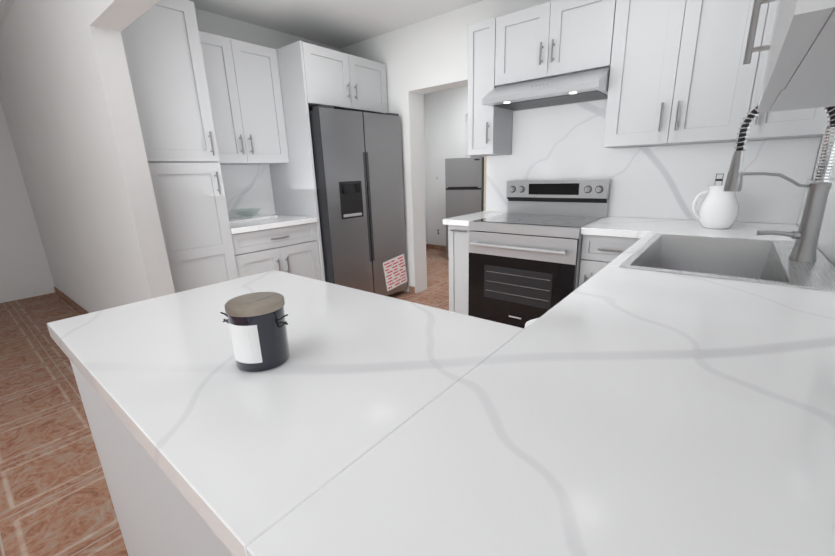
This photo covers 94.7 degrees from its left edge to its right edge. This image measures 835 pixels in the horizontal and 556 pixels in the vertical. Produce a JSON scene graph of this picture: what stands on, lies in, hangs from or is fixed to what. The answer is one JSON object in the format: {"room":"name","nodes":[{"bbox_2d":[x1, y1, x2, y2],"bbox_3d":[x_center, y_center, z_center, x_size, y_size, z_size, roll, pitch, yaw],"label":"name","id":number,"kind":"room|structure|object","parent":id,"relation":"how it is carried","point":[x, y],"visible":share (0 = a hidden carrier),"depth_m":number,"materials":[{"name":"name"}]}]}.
{"room":"kitchen","nodes":[
{"label":"kitchen","id":0,"kind":"room"},
{"bbox_2d":[0,101,54,302],"bbox_3d":[-5.733,-0.728,2.840,0.200,2.780,4.005,10,20,38],"label":"wall","id":1,"kind":"structure","parent":0,"point":[25,271],"depth_m":4.31,"materials":[{"name":"paint"}]},
{"bbox_2d":[0,0,174,312],"bbox_3d":[-1.818,-0.714,2.333,6.527,2.779,0.130,10,20,38],"label":"wall","id":2,"kind":"structure","parent":0,"point":[67,100],"depth_m":2.52,"materials":[{"name":"paint"}]},
{"bbox_2d":[54,286,88,313],"bbox_3d":[-2.981,0.393,3.545,3.547,0.075,0.009,10,20,38],"label":"baseboard","id":3,"kind":"structure","parent":2,"relation":"attached to","point":[76,306],"depth_m":4.09,"materials":[{"name":"brown wood"}]},
{"bbox_2d":[0,248,448,555],"bbox_3d":[-1.059,0.417,3.486,7.028,0.060,10.700,10,20,38],"label":"floor","id":4,"kind":"structure","parent":0,"point":[55,498],"depth_m":1.94,"materials":[{"name":"tile"}]},
{"bbox_2d":[70,360,165,555],"bbox_3d":[-0.491,0.547,1.194,0.593,0.874,0.646,10,20,38],"label":"base cabinet","id":5,"kind":"object","parent":4,"relation":"on","point":[117,451],"depth_m":0.92,"materials":[{"name":"grey paint"}]},
{"bbox_2d":[121,0,237,292],"bbox_3d":[-1.739,-0.588,2.711,0.701,2.330,0.465,10,20,38],"label":"pantry cabinet","id":6,"kind":"object","parent":4,"relation":"on","point":[163,51],"visible":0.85,"depth_m":2.44,"materials":[{"name":"grey paint"}]},
{"bbox_2d":[134,437,233,555],"bbox_3d":[-0.146,0.610,0.924,0.579,0.874,0.646,10,20,38],"label":"base cabinet","id":7,"kind":"object","parent":4,"relation":"on","point":[157,513],"depth_m":0.65,"materials":[{"name":"grey paint"}]},
{"bbox_2d":[231,222,320,280],"bbox_3d":[-1.343,-0.026,3.370,0.676,0.874,0.750,10,20,38],"label":"base cabinet","id":8,"kind":"object","parent":4,"relation":"on","point":[293,249],"visible":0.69,"depth_m":3.12,"materials":[{"name":"grey paint"}]},
{"bbox_2d":[269,40,325,281],"bbox_3d":[-1.127,-0.789,3.478,0.663,2.272,0.020,10,20,38],"label":"panel","id":9,"kind":"object","parent":4,"relation":"on","point":[293,180],"visible":0.5,"depth_m":3.28,"materials":[{"name":"grey paint"}]},
{"bbox_2d":[309,105,407,295],"bbox_3d":[-0.685,-0.653,3.814,0.670,1.803,0.917,12,21,41],"label":"refrigerator","id":10,"kind":"object","parent":4,"relation":"on","point":[357,156],"visible":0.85,"depth_m":3.49,"materials":[{"name":"grey metal"}]},
{"bbox_2d":[448,225,470,314],"bbox_3d":[0.513,-0.041,3.207,0.224,0.874,0.643,10,20,38],"label":"base cabinet","id":11,"kind":"object","parent":4,"relation":"on","point":[458,244],"visible":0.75,"depth_m":2.99,"materials":[{"name":"grey paint"}]},
{"bbox_2d":[445,157,483,256],"bbox_3d":[0.726,-0.999,5.603,0.500,1.430,0.504,4,17,21],"label":"refrigerator","id":12,"kind":"object","parent":4,"relation":"on","point":[464,183],"visible":0.44,"depth_m":5.29,"materials":[{"name":"grey metal"}]},
{"bbox_2d":[468,180,610,327],"bbox_3d":[0.856,-0.100,2.819,0.762,1.172,0.722,10,20,38],"label":"range","id":13,"kind":"object","parent":4,"relation":"on","point":[524,257],"visible":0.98,"depth_m":2.67,"materials":[{"name":"silver metal"}]},
{"bbox_2d":[578,234,640,286],"bbox_3d":[1.329,0.108,2.569,0.335,0.874,0.643,10,20,38],"label":"base cabinet","id":14,"kind":"object","parent":4,"relation":"on","point":[598,253],"visible":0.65,"depth_m":2.31,"materials":[{"name":"grey paint"}]},
{"bbox_3d":[1.217,0.363,1.661,0.664,0.874,2.253,10,20,38],"label":"base cabinet","id":15,"kind":"object","parent":4,"relation":"on","visible":0},
{"bbox_2d":[230,214,317,233],"bbox_3d":[-1.355,-0.466,3.245,0.648,0.040,0.754,10,20,38],"label":"countertop","id":16,"kind":"structure","parent":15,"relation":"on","point":[282,220],"depth_m":3.08,"materials":[{"name":"stone"}]},
{"bbox_2d":[229,214,277,222],"bbox_3d":[-1.510,-0.505,3.291,0.280,0.018,0.520,10,20,38],"label":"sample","id":17,"kind":"object","parent":16,"relation":"on","point":[247,218],"visible":0.57,"depth_m":3.28,"materials":[{"name":"stone"}]},
{"bbox_2d":[231,208,261,217],"bbox_3d":[-1.484,-0.565,3.344,0.256,0.066,0.256,10,20,38],"label":"glass bowl","id":18,"kind":"object","parent":17,"relation":"on","point":[248,214],"visible":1,"depth_m":3.37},
{"bbox_2d":[47,270,502,526],"bbox_3d":[-0.360,0.132,0.961,1.024,0.040,0.690,10,20,38],"label":"countertop","id":19,"kind":"structure","parent":15,"relation":"on","point":[221,432],"depth_m":0.72,"materials":[{"name":"stone"}]},
{"bbox_2d":[220,292,289,371],"bbox_3d":[-0.304,0.103,0.745,0.124,0.128,0.105,10,20,38],"label":"candle jar","id":20,"kind":"object","parent":19,"relation":"on","point":[257,322],"visible":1,"depth_m":0.71,"materials":[{"name":"black glass"}]},
{"bbox_2d":[443,211,506,225],"bbox_3d":[0.483,-0.481,3.083,0.247,0.040,0.629,10,20,38],"label":"countertop","id":21,"kind":"structure","parent":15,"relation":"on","point":[463,220],"depth_m":2.94,"materials":[{"name":"stone"}]},
{"bbox_2d":[210,219,834,555],"bbox_3d":[0.982,0.000,1.283,0.637,0.040,2.911,10,20,38],"label":"countertop","id":22,"kind":"structure","parent":15,"relation":"on","point":[784,326],"depth_m":0.76,"materials":[{"name":"stone"}]},
{"bbox_2d":[619,233,834,290],"bbox_3d":[1.214,0.006,1.544,0.577,0.215,0.838,10,20,38],"label":"sink","id":23,"kind":"object","parent":22,"relation":"in","point":[758,261],"visible":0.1,"depth_m":1.76,"materials":[{"name":"grey metal"}]},
{"bbox_2d":[724,103,834,261],"bbox_3d":[1.276,-0.357,1.360,0.292,0.578,0.084,10,20,38],"label":"spring faucet","id":24,"kind":"object","parent":22,"relation":"on","point":[806,237],"visible":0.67,"depth_m":1.33,"materials":[{"name":"silver metal"}]},
{"bbox_2d":[524,310,548,328],"bbox_3d":[0.367,0.331,1.128,0.069,0.456,0.340,10,20,38],"label":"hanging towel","id":25,"kind":"object","parent":15,"relation":"hanging from","point":[528,323],"visible":0.04,"depth_m":1.04,"materials":[{"name":"white fabric"}]},
{"bbox_2d":[291,319,834,555],"bbox_3d":[0.309,0.255,0.438,0.510,0.040,0.690,10,20,38],"label":"countertop","id":26,"kind":"structure","parent":15,"relation":"on","point":[613,409],"depth_m":0.47,"materials":[{"name":"stone"}]},
{"bbox_2d":[581,216,656,237],"bbox_3d":[1.311,-0.328,2.435,0.348,0.040,0.631,10,20,38],"label":"countertop","id":27,"kind":"structure","parent":15,"relation":"on","point":[607,226],"depth_m":2.30,"materials":[{"name":"stone"}]},
{"bbox_2d":[663,219,798,234],"bbox_3d":[1.716,-0.254,2.118,0.510,0.040,0.631,10,20,38],"label":"countertop","id":28,"kind":"structure","parent":15,"relation":"on","point":[738,228],"depth_m":2.13,"materials":[{"name":"stone"}]},
{"bbox_2d":[692,185,738,228],"bbox_3d":[1.651,-0.399,2.128,0.210,0.236,0.180,10,20,38],"label":"ceramic pitcher","id":29,"kind":"object","parent":28,"relation":"on","point":[719,207],"visible":0.88,"depth_m":2.07,"materials":[{"name":"white ceramic"}]},
{"bbox_2d":[0,0,481,48],"bbox_3d":[-1.143,-2.204,2.763,7.028,0.300,10.700,10,20,38],"label":"ceiling","id":30,"kind":"structure","parent":0,"point":[339,24],"depth_m":3.17,"materials":[{"name":"paint"}]},
{"bbox_2d":[195,8,339,214],"bbox_3d":[-1.555,-0.952,3.613,0.210,2.540,2.217,10,20,38],"label":"wall","id":31,"kind":"structure","parent":0,"point":[219,25],"depth_m":3.28,"materials":[{"name":"paint"}]},
{"bbox_2d":[199,31,288,163],"bbox_3d":[-1.501,-1.385,3.088,0.385,0.893,0.757,10,20,38],"label":"upper cabinet","id":32,"kind":"object","parent":31,"relation":"attached to","point":[244,88],"visible":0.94,"depth_m":3.02,"materials":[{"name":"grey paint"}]},
{"bbox_2d":[220,164,275,217],"bbox_3d":[-1.622,-0.756,3.382,0.017,0.462,0.754,10,20,38],"label":"backsplash","id":33,"kind":"structure","parent":31,"relation":"attached to","point":[248,186],"depth_m":3.47,"materials":[{"name":"white stone"}]},
{"bbox_2d":[302,41,387,113],"bbox_3d":[-0.838,-1.778,3.584,0.701,0.440,0.944,10,20,38],"label":"upper cabinet","id":34,"kind":"object","parent":31,"relation":"attached to","point":[339,80],"visible":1,"depth_m":3.35,"materials":[{"name":"grey paint"}]},
{"bbox_2d":[422,94,425,221],"bbox_3d":[0.127,-1.764,6.360,0.150,2.540,3.938,10,20,38],"label":"wall","id":35,"kind":"structure","parent":0,"point":[423,95],"depth_m":6.10,"materials":[{"name":"paint"}]},
{"bbox_2d":[426,86,483,245],"bbox_3d":[1.363,-1.535,5.386,2.970,2.540,0.150,10,20,38],"label":"wall","id":36,"kind":"structure","parent":0,"point":[445,117],"depth_m":5.95,"materials":[{"name":"paint"}]},
{"bbox_2d":[435,174,438,181],"bbox_3d":[0.313,-1.596,6.141,0.075,0.120,0.008,10,20,38],"label":"switch plate","id":37,"kind":"object","parent":36,"relation":"attached to","point":[436,177],"visible":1,"depth_m":6.14,"materials":[{"name":"white plastic"}]},
{"bbox_2d":[428,244,445,249],"bbox_3d":[0.474,-0.490,6.337,0.717,0.075,0.009,10,20,38],"label":"baseboard","id":38,"kind":"structure","parent":36,"relation":"attached to","point":[439,247],"depth_m":6.45,"materials":[{"name":"brown wood"}]},
{"bbox_2d":[340,0,820,293],"bbox_3d":[0.770,-0.939,3.294,4.229,2.540,0.210,10,20,38],"label":"wall","id":39,"kind":"structure","parent":0,"point":[420,58],"depth_m":3.61,"materials":[{"name":"paint"}]},
{"bbox_2d":[483,156,486,210],"bbox_3d":[0.588,-0.814,3.328,0.021,0.462,0.017,10,20,38],"label":"trim","id":40,"kind":"structure","parent":39,"relation":"attached to","point":[485,158],"depth_m":3.32,"materials":[{"name":"beige paint"}]},
{"bbox_2d":[467,18,512,155],"bbox_3d":[0.555,-1.410,2.940,0.224,0.893,0.368,10,20,38],"label":"upper cabinet","id":41,"kind":"object","parent":39,"relation":"attached to","point":[489,130],"visible":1,"depth_m":2.85,"materials":[{"name":"grey paint"}]},
{"bbox_2d":[495,0,615,86],"bbox_3d":[0.934,-1.562,2.576,0.762,0.430,0.368,10,20,38],"label":"upper cabinet","id":42,"kind":"object","parent":39,"relation":"attached to","point":[553,38],"visible":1,"depth_m":2.45,"materials":[{"name":"grey paint"}]},
{"bbox_2d":[482,67,609,111],"bbox_3d":[0.891,-1.264,2.589,0.754,0.142,0.500,10,20,38],"label":"range hood","id":43,"kind":"object","parent":42,"relation":"attached to","point":[582,87],"visible":1,"depth_m":2.46,"materials":[{"name":"silver metal"}]},
{"bbox_2d":[486,99,811,223],"bbox_3d":[1.352,-0.894,2.665,1.952,0.923,0.017,10,20,38],"label":"backsplash","id":44,"kind":"structure","parent":39,"relation":"attached to","point":[562,142],"depth_m":2.61,"materials":[{"name":"white stone"}]},
{"bbox_2d":[711,170,727,184],"bbox_3d":[1.833,-0.596,2.335,0.072,0.116,0.008,10,20,38],"label":"outlet","id":45,"kind":"object","parent":44,"relation":"attached to","point":[719,177],"visible":0.73,"depth_m":2.33,"materials":[{"name":"white plastic"}]},
{"bbox_2d":[603,0,829,148],"bbox_3d":[1.631,-1.213,2.099,1.002,0.893,0.368,10,20,38],"label":"upper cabinet","id":46,"kind":"object","parent":39,"relation":"attached to","point":[681,73],"visible":0.81,"depth_m":2.08,"materials":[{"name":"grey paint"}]},
{"bbox_2d":[812,136,834,266],"bbox_3d":[1.563,-0.496,1.148,0.250,2.780,10.500,10,20,38],"label":"wall","id":47,"kind":"structure","parent":0,"point":[832,170],"depth_m":2.01,"materials":[{"name":"paint"}]},
{"bbox_2d":[743,0,834,111],"bbox_3d":[0.717,-0.736,0.501,0.343,0.904,0.395,10,20,38],"label":"upper cabinet","id":48,"kind":"object","parent":47,"relation":"attached to","point":[783,100],"visible":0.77,"depth_m":0.72,"materials":[{"name":"grey paint"}]},
{"bbox_2d":[765,0,834,91],"bbox_3d":[0.469,-0.643,0.206,0.343,0.912,0.392,10,20,38],"label":"upper cabinet","id":49,"kind":"object","parent":47,"relation":"attached to","point":[803,56],"visible":1,"depth_m":0.36,"materials":[{"name":"grey paint"}]},
{"bbox_2d":[792,137,834,265],"bbox_3d":[1.462,-0.279,1.294,0.017,0.462,2.204,10,20,38],"label":"backsplash","id":50,"kind":"structure","parent":47,"relation":"attached to","point":[826,241],"depth_m":1.56,"materials":[{"name":"white stone"}]},
{"bbox_2d":[829,178,834,186],"bbox_3d":[1.564,-0.311,1.304,0.164,0.019,1.246,10,20,38],"label":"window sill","id":51,"kind":"structure","parent":47,"relation":"attached to","point":[832,180],"depth_m":1.54,"materials":[{"name":"stone"}]}
]}

